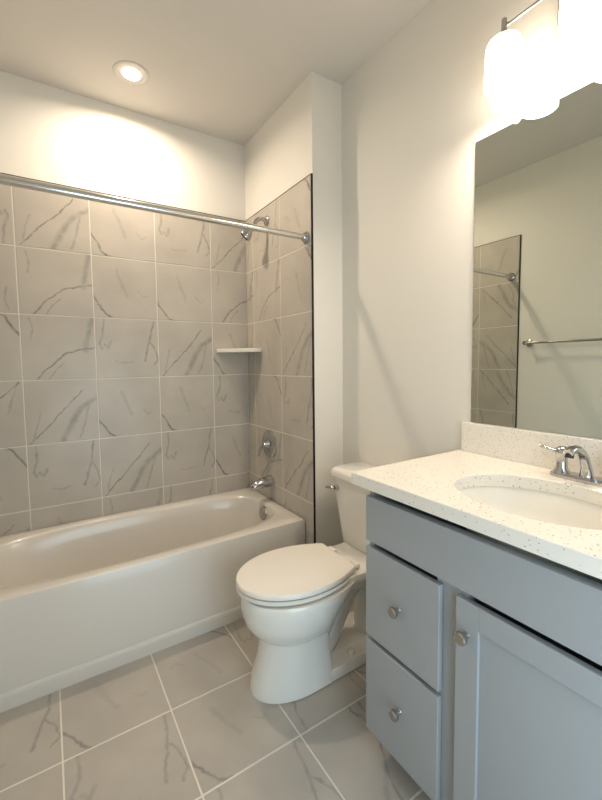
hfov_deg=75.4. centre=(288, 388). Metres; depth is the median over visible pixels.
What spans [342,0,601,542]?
wall
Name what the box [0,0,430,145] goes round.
ceiling
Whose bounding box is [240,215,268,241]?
showerhead
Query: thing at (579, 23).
vanity light
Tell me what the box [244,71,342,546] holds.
wall
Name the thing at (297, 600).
toilet
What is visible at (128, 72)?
recessed light
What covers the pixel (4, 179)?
shower rod
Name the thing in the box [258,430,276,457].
shower valve
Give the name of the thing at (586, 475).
sink faucet
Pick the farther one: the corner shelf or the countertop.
the corner shelf
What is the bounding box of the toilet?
[236,462,377,703]
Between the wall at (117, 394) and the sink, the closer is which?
the sink
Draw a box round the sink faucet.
[540,444,601,486]
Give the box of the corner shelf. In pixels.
[217,348,261,352]
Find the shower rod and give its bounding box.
[0,174,308,243]
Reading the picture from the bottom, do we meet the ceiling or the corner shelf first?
the corner shelf
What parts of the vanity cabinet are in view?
knob, knob, drawer, drawer, knob, door, panel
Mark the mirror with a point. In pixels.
(537, 328)
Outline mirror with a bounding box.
[471,77,601,438]
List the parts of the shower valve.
lever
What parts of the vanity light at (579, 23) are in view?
lamp shade, lamp shade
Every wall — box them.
[0,70,250,536]
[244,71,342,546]
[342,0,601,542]
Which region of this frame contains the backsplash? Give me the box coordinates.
[461,421,601,476]
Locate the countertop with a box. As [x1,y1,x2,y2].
[351,450,601,579]
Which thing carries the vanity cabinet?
on the floor
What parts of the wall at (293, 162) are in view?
tile edge trim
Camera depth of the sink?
1.11 m
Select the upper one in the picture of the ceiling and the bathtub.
the ceiling
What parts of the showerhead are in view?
arm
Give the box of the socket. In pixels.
[501,17,507,31]
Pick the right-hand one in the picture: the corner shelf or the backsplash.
the backsplash
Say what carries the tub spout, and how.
attached to the wall at (293, 162)
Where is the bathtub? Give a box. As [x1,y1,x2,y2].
[0,487,304,712]
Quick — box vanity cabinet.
[366,491,601,799]
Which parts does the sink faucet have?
handle, spout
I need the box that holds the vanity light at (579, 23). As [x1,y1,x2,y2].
[484,0,601,96]
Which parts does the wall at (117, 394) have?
tile edge trim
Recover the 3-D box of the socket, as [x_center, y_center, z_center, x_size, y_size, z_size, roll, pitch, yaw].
[0.662,-1.102,1.194,0.032,0.056,0.028,-3,4,-32]
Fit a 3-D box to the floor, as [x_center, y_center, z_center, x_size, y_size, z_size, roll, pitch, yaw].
[-0.161,1.212,1.306,1.924,0.060,2.700,-3,4,-32]
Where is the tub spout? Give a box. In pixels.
[251,475,274,490]
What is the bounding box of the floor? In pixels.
[0,602,430,799]
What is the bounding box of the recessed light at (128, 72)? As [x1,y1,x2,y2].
[112,60,149,85]
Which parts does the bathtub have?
overflow plate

